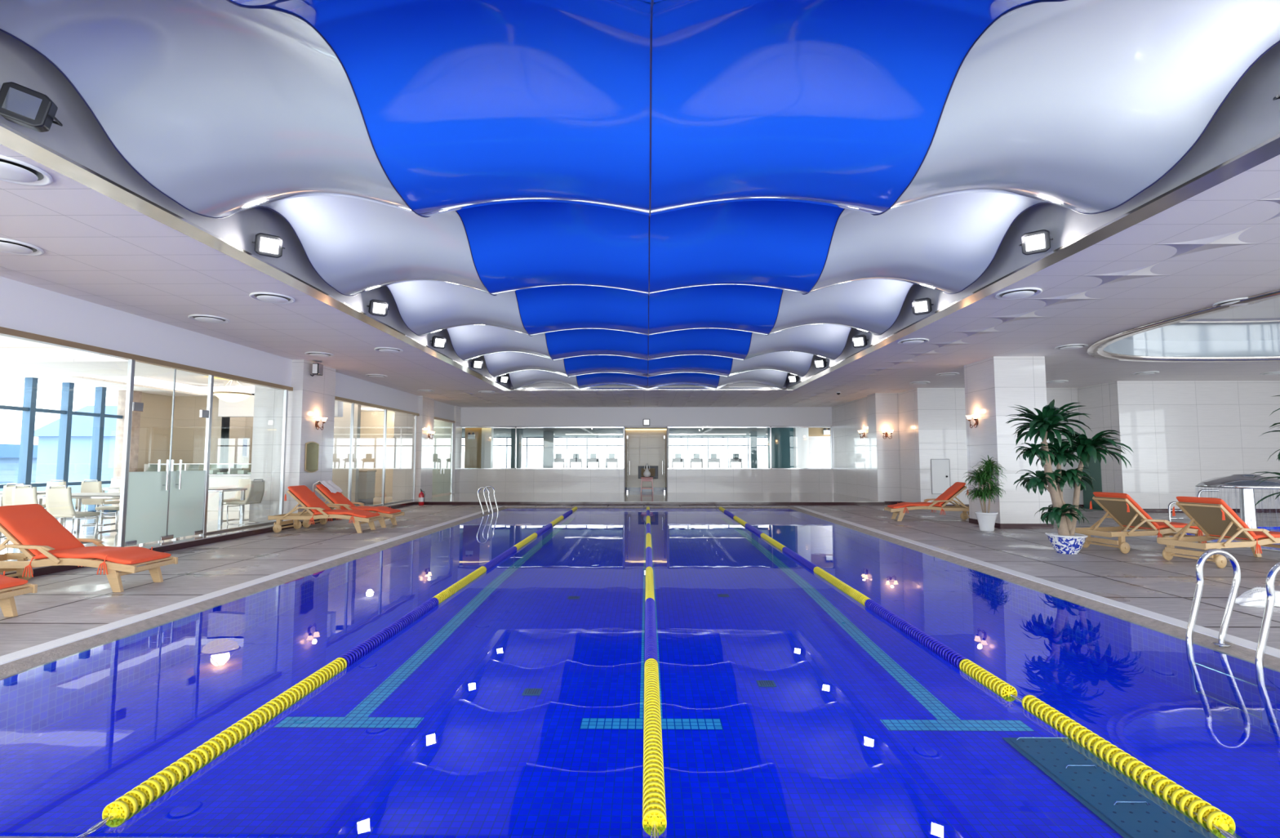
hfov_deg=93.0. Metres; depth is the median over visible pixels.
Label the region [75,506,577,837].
lane rope
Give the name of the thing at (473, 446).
column
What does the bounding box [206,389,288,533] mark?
window
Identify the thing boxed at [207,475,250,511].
countertop
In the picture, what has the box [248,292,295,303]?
ceiling vent
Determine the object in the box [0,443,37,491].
apartment block
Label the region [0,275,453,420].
wall
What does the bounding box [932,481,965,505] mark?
cushion
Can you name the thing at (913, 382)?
ceiling vent
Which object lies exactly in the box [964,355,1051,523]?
column
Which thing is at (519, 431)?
column
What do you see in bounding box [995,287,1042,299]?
ceiling vent
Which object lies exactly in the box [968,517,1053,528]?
baseboard
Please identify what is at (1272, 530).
spa
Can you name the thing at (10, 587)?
sun lounger
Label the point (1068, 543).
pot
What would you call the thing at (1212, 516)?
cushion
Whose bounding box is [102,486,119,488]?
tablecloth
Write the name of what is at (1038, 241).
spotlight fixture
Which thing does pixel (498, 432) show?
ceiling
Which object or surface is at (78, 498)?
dining table
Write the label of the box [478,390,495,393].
ceiling vent
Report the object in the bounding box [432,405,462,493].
column
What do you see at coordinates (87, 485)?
dining chair
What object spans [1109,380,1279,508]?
wall
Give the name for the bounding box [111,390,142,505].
column
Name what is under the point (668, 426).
window
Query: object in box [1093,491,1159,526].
cushion
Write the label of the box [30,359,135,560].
window
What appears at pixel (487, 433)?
column
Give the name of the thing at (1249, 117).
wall
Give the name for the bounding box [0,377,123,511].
window
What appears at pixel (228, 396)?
chandelier
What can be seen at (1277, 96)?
spotlight fixture
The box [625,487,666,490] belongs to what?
baseboard
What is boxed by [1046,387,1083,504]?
wall
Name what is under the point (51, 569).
floor
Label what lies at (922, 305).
spotlight fixture
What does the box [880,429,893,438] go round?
wall sconce
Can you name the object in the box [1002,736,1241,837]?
floor hatch
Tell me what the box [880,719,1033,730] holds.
trim
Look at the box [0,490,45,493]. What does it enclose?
tablecloth
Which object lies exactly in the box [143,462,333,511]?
countertop
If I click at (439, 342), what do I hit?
spotlight fixture
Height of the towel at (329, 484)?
0.285 m
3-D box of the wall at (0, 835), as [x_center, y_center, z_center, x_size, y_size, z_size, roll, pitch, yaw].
[0.059,2.026,2.406,9.000,0.688,0.001,0,-4,1]
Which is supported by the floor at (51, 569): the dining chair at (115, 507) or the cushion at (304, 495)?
the dining chair at (115, 507)
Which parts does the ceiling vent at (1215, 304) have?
plate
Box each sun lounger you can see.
[0,503,177,591]
[0,570,37,616]
[267,484,383,533]
[297,484,404,527]
[884,481,969,520]
[1075,491,1208,553]
[1156,496,1279,568]
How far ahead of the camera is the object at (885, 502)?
20.20 m
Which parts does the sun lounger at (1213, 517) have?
head rail, rail, frame, rail, armrest, leg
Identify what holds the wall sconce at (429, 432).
attached to the column at (404, 424)
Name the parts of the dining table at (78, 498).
leg, leg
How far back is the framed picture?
26.81 m
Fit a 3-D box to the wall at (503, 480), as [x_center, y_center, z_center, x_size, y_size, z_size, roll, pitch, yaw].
[0.216,2.610,25.680,15.780,0.990,0.200,0,-4,1]
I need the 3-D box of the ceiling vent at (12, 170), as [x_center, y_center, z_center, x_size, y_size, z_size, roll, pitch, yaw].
[-4.952,-1.937,4.733,0.550,0.060,0.550,0,-4,1]
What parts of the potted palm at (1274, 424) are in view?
crown, crown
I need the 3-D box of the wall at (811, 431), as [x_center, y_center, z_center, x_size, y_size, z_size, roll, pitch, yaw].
[8.105,0.509,27.339,1.102,0.550,0.200,0,-4,1]
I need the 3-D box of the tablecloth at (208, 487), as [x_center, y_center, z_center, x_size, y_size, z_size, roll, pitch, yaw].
[-9.170,1.490,13.034,1.020,0.014,0.820,0,-4,1]
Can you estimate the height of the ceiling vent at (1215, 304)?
0.060 m
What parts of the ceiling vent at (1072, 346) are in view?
plate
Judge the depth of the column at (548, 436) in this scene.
34.02 m
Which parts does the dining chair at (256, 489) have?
seat, backrest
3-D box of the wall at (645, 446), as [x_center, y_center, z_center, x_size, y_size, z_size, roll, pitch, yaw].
[0.259,1.738,26.417,1.970,2.830,1.150,0,-4,1]
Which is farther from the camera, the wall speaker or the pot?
the wall speaker
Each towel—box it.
[312,480,342,493]
[1235,586,1279,607]
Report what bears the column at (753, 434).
on the floor
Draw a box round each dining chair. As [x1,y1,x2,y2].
[2,483,46,537]
[11,484,66,527]
[42,480,66,507]
[45,484,100,542]
[80,479,119,525]
[84,476,121,518]
[95,502,119,532]
[222,477,250,520]
[226,478,264,524]
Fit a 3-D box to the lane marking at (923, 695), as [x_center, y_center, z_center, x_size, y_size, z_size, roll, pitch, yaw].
[2.433,2.627,11.409,0.176,0.260,13.620,0,-4,1]
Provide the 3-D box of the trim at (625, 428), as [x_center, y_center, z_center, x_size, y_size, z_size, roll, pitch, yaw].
[0.264,0.470,26.915,1.850,0.050,0.070,0,-4,1]
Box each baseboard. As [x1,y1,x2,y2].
[0,490,884,574]
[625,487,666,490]
[1142,508,1279,512]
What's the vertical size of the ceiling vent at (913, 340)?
0.060 m
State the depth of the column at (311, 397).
13.64 m
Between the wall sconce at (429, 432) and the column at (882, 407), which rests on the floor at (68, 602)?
the column at (882, 407)
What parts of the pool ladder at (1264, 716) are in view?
handrail, step rail, handrail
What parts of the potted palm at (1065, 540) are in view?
crown, crown, crown, crown, crown, crown, crown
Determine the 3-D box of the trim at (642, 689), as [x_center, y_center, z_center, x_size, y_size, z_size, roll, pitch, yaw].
[0.163,2.629,11.435,0.176,0.260,13.620,0,-4,1]
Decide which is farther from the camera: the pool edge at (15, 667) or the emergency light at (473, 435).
the emergency light at (473, 435)
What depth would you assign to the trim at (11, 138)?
5.97 m
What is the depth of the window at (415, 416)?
20.91 m
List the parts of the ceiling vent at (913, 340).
plate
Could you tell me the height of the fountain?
1.950 m
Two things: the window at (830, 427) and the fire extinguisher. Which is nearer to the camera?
the fire extinguisher
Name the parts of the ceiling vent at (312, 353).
plate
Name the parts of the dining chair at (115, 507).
seat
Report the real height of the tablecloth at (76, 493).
0.014 m
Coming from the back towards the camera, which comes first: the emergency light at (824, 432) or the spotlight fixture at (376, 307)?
the emergency light at (824, 432)
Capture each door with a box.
[124,361,213,546]
[431,419,453,495]
[626,435,630,492]
[662,435,665,492]
[1082,454,1102,510]
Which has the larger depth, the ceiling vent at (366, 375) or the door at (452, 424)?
the door at (452, 424)
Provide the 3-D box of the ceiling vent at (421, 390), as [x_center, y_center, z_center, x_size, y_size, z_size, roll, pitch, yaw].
[-6.937,-0.904,19.695,0.550,0.060,0.550,0,-4,1]
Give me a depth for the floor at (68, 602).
8.32 m
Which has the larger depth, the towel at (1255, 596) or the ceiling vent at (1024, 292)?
the ceiling vent at (1024, 292)
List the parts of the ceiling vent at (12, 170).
plate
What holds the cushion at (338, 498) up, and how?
on the sun lounger at (338, 498)
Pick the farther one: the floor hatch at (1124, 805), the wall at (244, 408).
the wall at (244, 408)
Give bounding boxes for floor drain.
[521,688,542,695]
[568,595,579,598]
[717,594,729,596]
[756,680,776,686]
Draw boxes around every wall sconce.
[314,416,327,430]
[428,431,435,439]
[857,430,864,438]
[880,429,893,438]
[965,413,978,427]
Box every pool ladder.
[476,485,498,515]
[1186,548,1279,724]
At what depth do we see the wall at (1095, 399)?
18.02 m
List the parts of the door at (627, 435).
pane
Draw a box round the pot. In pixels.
[1044,532,1088,554]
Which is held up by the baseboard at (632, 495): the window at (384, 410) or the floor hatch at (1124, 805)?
the window at (384, 410)
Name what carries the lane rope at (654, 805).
on the water
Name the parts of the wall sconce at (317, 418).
lamp shade, lamp shade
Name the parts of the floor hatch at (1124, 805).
lift rod, lift rod, lift rod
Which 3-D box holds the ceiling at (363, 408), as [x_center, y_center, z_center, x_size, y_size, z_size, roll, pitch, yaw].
[-11.166,-0.250,24.405,6.550,0.100,11.600,0,-4,1]
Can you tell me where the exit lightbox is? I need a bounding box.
[643,418,649,425]
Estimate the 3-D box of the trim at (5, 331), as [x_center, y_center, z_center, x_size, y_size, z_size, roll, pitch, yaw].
[-7.901,-0.858,10.951,0.130,0.080,28.550,0,-4,1]
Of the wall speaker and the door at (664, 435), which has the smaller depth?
the wall speaker
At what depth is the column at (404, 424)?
21.20 m
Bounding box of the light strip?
[565,433,746,434]
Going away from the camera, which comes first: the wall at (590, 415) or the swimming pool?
the swimming pool
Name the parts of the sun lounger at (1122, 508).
head rail, rail, frame, armrest, rail, leg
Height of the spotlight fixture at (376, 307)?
0.255 m
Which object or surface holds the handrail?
on the floor at (68, 602)
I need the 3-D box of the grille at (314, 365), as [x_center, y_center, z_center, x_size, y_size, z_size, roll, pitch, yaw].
[-7.408,-1.147,13.849,0.110,0.220,0.025,0,-4,1]
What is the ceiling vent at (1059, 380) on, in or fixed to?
in the ceiling at (1221, 242)
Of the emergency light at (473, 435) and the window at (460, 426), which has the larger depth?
the emergency light at (473, 435)
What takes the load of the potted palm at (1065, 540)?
on the floor at (68, 602)
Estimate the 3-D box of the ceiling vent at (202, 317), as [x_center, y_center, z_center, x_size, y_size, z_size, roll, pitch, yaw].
[-6.902,-1.591,9.736,0.550,0.060,0.550,0,-4,1]
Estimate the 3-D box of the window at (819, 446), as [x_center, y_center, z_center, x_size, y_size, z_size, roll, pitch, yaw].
[8.105,1.995,27.236,1.102,2.430,0.200,0,-4,1]
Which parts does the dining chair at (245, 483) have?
seat, backrest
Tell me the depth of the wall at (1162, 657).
5.79 m
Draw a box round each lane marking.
[345,531,558,717]
[738,532,959,720]
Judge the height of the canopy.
0.851 m
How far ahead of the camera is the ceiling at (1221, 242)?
9.06 m
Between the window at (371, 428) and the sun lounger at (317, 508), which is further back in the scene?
the window at (371, 428)
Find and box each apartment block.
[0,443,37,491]
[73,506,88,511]
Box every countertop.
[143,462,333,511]
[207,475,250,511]
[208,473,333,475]
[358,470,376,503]
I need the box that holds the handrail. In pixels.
[1168,488,1218,521]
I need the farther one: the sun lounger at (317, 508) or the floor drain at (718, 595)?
the sun lounger at (317, 508)
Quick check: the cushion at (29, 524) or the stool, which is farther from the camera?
the stool
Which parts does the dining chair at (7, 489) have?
backrest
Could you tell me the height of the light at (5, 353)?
0.210 m
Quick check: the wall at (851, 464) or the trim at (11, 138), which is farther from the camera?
the wall at (851, 464)
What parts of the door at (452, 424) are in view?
frame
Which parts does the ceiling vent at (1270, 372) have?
plate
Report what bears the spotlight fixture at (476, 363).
attached to the wall at (81, 138)
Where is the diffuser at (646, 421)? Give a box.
[644,419,648,424]
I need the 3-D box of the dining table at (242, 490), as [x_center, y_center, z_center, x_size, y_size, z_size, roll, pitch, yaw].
[-9.170,1.872,13.008,1.000,0.740,0.800,0,-4,1]
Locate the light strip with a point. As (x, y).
(566, 433)
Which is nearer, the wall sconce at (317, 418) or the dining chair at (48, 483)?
the dining chair at (48, 483)
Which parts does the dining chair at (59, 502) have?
backrest, seat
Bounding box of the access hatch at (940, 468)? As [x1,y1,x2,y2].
[930,458,951,493]
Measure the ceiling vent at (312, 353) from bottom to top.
0.060 m
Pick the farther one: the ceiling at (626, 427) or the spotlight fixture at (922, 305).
the ceiling at (626, 427)
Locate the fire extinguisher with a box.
[418,488,424,505]
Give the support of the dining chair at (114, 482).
on the floor at (51, 569)
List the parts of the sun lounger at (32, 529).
head rail, frame, armrest, rail, armrest, rail, leg, leg, foot rail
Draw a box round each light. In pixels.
[0,347,254,393]
[467,431,475,438]
[822,427,830,434]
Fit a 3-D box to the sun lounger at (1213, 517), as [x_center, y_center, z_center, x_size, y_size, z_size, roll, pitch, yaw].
[8.611,1.591,8.787,2.100,0.935,0.722,1,-4,-13]
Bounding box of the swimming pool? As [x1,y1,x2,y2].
[0,530,1279,837]
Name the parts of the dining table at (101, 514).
leg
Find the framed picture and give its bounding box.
[638,466,657,478]
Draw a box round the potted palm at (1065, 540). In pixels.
[1005,399,1133,554]
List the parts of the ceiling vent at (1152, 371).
plate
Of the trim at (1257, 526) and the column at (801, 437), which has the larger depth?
the column at (801, 437)
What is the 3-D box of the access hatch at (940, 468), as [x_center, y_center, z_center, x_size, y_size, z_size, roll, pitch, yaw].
[9.307,1.779,18.789,0.580,1.081,0.045,0,-4,1]
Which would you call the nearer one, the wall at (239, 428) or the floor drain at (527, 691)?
the floor drain at (527, 691)
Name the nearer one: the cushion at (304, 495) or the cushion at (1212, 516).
the cushion at (1212, 516)
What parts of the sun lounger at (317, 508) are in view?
frame, armrest, rail, armrest, rail, leg, leg, foot rail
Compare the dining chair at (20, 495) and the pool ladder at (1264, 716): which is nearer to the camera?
the pool ladder at (1264, 716)
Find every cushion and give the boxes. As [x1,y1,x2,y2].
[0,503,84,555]
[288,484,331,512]
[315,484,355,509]
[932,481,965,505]
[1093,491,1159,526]
[1176,496,1256,536]
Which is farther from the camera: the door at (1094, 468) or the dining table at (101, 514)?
the door at (1094, 468)
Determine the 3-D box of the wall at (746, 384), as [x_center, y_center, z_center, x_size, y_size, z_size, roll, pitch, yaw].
[0.253,-1.469,19.596,9.300,0.870,0.100,0,-4,1]
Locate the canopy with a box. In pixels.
[0,0,1279,389]
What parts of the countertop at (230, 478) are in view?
display frame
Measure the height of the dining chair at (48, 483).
0.956 m
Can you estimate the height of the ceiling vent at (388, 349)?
0.060 m
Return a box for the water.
[426,507,871,535]
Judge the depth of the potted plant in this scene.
12.61 m
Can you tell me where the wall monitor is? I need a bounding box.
[242,437,248,457]
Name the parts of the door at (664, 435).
pane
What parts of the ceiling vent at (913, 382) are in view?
plate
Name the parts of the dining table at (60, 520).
leg, leg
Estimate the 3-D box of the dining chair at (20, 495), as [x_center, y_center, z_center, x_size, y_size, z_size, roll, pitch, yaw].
[-10.004,1.564,10.110,0.448,0.956,0.571,0,-4,1]
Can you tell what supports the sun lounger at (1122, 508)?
on the floor at (68, 602)
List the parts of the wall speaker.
trim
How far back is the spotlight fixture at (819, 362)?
14.96 m
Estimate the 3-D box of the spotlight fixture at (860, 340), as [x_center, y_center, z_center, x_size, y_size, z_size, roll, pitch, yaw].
[4.432,-1.562,12.253,0.318,0.255,0.203,-3,-5,39]
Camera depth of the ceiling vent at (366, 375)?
16.13 m
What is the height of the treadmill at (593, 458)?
1.800 m
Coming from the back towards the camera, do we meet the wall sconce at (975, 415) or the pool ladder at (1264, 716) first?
the wall sconce at (975, 415)
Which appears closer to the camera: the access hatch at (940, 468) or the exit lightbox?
the access hatch at (940, 468)
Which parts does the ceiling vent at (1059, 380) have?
plate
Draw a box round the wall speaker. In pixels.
[310,363,323,376]
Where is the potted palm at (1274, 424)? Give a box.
[1249,395,1279,505]
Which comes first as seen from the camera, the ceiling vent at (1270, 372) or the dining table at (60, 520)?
the dining table at (60, 520)
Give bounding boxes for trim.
[0,121,1279,390]
[0,326,454,422]
[273,715,424,728]
[579,717,723,728]
[624,426,667,492]
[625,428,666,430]
[640,530,662,719]
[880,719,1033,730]
[1180,525,1279,551]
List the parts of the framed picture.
picture panel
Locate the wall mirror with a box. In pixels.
[304,440,319,472]
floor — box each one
[0,491,884,577]
[0,504,1279,656]
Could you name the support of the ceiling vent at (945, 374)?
in the ceiling at (1221, 242)
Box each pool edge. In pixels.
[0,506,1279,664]
[0,506,1279,837]
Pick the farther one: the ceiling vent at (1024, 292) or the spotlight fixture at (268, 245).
the ceiling vent at (1024, 292)
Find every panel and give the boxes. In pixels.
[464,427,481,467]
[912,387,968,504]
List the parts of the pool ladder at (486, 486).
handrail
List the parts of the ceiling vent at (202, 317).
plate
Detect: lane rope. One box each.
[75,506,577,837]
[642,506,666,837]
[719,506,1235,837]
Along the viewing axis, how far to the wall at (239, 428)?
18.46 m
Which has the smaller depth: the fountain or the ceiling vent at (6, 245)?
the ceiling vent at (6, 245)
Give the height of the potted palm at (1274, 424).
2.361 m
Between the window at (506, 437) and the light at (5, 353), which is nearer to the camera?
the light at (5, 353)
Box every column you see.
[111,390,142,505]
[248,359,336,520]
[391,395,434,499]
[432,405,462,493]
[480,427,493,467]
[511,428,523,467]
[542,431,554,467]
[749,431,757,467]
[765,427,794,467]
[793,427,808,467]
[866,392,901,501]
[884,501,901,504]
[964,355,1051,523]
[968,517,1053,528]
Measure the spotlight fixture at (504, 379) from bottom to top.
0.255 m
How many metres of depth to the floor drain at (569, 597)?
8.16 m
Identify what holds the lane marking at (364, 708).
attached to the swimming pool
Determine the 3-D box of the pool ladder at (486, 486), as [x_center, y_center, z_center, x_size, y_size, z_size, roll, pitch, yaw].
[-4.309,2.478,17.221,0.460,1.149,0.710,0,-4,1]
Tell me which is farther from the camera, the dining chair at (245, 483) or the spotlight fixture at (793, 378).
the spotlight fixture at (793, 378)
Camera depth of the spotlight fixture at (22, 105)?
4.10 m
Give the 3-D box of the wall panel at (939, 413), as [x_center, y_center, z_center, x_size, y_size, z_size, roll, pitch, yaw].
[9.487,0.897,19.026,1.625,3.730,0.300,0,-4,1]
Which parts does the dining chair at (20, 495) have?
backrest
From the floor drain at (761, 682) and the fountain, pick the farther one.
the fountain
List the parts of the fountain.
stem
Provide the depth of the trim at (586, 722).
4.56 m
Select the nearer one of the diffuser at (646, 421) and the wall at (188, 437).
the wall at (188, 437)
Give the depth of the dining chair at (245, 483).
14.00 m
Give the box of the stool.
[640,476,653,492]
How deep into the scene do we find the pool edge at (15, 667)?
6.17 m
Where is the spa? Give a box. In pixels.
[1188,528,1279,550]
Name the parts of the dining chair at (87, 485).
backrest, seat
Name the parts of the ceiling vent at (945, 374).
plate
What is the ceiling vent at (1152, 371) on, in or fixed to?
in the ceiling at (1221, 242)
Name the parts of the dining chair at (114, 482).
backrest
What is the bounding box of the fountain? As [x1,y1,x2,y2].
[1195,473,1279,528]
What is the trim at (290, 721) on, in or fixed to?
on the swimming pool
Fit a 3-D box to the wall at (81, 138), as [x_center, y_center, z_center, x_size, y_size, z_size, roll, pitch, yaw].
[-4.413,-2.213,8.173,0.230,0.958,22.900,0,-4,1]
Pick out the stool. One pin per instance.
(643, 478)
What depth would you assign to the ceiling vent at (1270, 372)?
15.70 m
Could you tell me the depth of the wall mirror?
13.96 m
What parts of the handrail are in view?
rail, rail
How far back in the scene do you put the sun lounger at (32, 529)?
6.90 m
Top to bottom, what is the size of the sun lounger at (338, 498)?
0.935 m
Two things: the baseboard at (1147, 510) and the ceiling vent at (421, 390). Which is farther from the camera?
the ceiling vent at (421, 390)
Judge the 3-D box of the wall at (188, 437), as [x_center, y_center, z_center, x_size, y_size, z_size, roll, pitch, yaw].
[-12.974,0.757,17.139,1.800,3.510,1.400,0,-4,1]
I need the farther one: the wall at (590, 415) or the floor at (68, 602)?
the wall at (590, 415)
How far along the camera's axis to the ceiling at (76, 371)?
13.00 m
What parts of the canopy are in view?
white panel, blue panel, rail, blue panel, white panel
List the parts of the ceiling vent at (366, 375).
plate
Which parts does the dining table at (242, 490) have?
leg, leg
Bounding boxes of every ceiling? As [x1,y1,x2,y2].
[0,143,1279,407]
[0,334,254,395]
[360,404,391,411]
[433,419,766,436]
[625,426,666,428]
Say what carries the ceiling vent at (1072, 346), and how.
in the ceiling at (1221, 242)
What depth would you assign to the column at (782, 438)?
28.90 m
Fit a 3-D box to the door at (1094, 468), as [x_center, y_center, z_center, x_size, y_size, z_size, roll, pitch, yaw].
[13.630,1.692,18.347,0.025,2.050,0.750,0,-4,1]
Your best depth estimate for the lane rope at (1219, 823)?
3.37 m
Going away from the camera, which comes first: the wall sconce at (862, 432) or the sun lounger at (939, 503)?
the sun lounger at (939, 503)
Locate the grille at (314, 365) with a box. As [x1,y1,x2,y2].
[312,363,317,373]
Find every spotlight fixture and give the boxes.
[0,81,62,132]
[252,232,284,257]
[366,298,389,316]
[430,335,446,348]
[470,358,483,368]
[497,374,508,383]
[787,373,799,382]
[813,357,827,368]
[851,334,868,347]
[911,297,933,315]
[1018,229,1053,254]
[1272,94,1279,100]
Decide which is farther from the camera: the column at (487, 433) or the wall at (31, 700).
the column at (487, 433)
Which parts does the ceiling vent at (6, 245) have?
plate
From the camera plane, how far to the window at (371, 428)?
23.00 m
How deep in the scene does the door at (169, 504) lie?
10.21 m
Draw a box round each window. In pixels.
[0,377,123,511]
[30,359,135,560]
[34,404,117,508]
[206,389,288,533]
[347,403,354,501]
[359,411,394,496]
[368,408,386,506]
[383,409,417,504]
[459,426,516,468]
[461,436,766,467]
[515,426,624,468]
[667,426,771,468]
[770,426,832,468]
[808,435,831,467]
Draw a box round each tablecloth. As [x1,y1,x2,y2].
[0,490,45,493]
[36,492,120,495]
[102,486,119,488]
[208,487,244,488]
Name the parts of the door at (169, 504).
frosted panel, handle, handle, frosted panel, frame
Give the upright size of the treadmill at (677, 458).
1.800 m
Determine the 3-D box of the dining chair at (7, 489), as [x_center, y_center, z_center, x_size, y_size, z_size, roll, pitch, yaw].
[-10.840,1.608,10.749,0.448,0.956,0.571,1,-4,-8]
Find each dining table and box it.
[0,493,63,524]
[37,495,119,534]
[97,488,119,522]
[208,488,247,524]
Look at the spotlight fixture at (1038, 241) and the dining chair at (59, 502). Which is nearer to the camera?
the spotlight fixture at (1038, 241)
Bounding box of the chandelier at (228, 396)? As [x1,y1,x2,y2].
[206,376,252,402]
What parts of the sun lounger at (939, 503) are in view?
leg, leg, rail, rail, armrest, frame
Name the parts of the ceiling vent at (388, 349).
plate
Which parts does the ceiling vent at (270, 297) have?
plate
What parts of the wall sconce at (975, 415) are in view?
lamp shade, lamp shade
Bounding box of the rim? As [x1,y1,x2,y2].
[1087,288,1279,361]
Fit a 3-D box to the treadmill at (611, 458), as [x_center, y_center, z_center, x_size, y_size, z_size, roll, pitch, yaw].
[-1.835,3.082,38.403,0.800,1.800,1.800,0,-4,1]
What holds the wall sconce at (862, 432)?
attached to the wall at (851, 464)
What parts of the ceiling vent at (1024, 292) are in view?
plate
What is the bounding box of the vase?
[643,463,650,476]
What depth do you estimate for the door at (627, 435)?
25.87 m
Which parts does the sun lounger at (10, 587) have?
leg, foot rail, rail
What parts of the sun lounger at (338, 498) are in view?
frame, armrest, rail, armrest, leg, leg, foot rail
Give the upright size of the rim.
0.080 m
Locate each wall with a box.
[0,30,511,388]
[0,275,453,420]
[0,533,457,747]
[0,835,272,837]
[137,391,230,471]
[217,384,343,417]
[219,401,360,504]
[459,468,833,492]
[460,406,831,426]
[510,381,786,386]
[622,427,669,487]
[786,42,1279,388]
[808,427,830,435]
[830,396,870,498]
[840,534,1279,737]
[897,389,916,502]
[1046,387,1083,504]
[1077,382,1115,492]
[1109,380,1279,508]
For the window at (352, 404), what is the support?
on the baseboard at (632, 495)
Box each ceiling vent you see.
[0,155,53,186]
[0,237,44,255]
[187,314,229,323]
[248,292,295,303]
[304,351,333,356]
[364,373,387,377]
[374,346,403,352]
[417,389,435,391]
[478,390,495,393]
[897,337,928,344]
[909,381,929,384]
[936,372,959,376]
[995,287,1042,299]
[1045,379,1068,382]
[1054,343,1088,349]
[1132,370,1159,374]
[1212,297,1263,306]
[1259,371,1279,374]
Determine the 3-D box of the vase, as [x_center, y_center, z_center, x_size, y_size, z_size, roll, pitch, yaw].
[0.300,2.200,26.059,0.330,0.580,0.330,0,-4,1]
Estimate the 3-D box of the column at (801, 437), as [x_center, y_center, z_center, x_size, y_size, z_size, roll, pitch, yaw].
[7.267,1.728,27.364,0.576,2.980,0.400,0,-4,1]

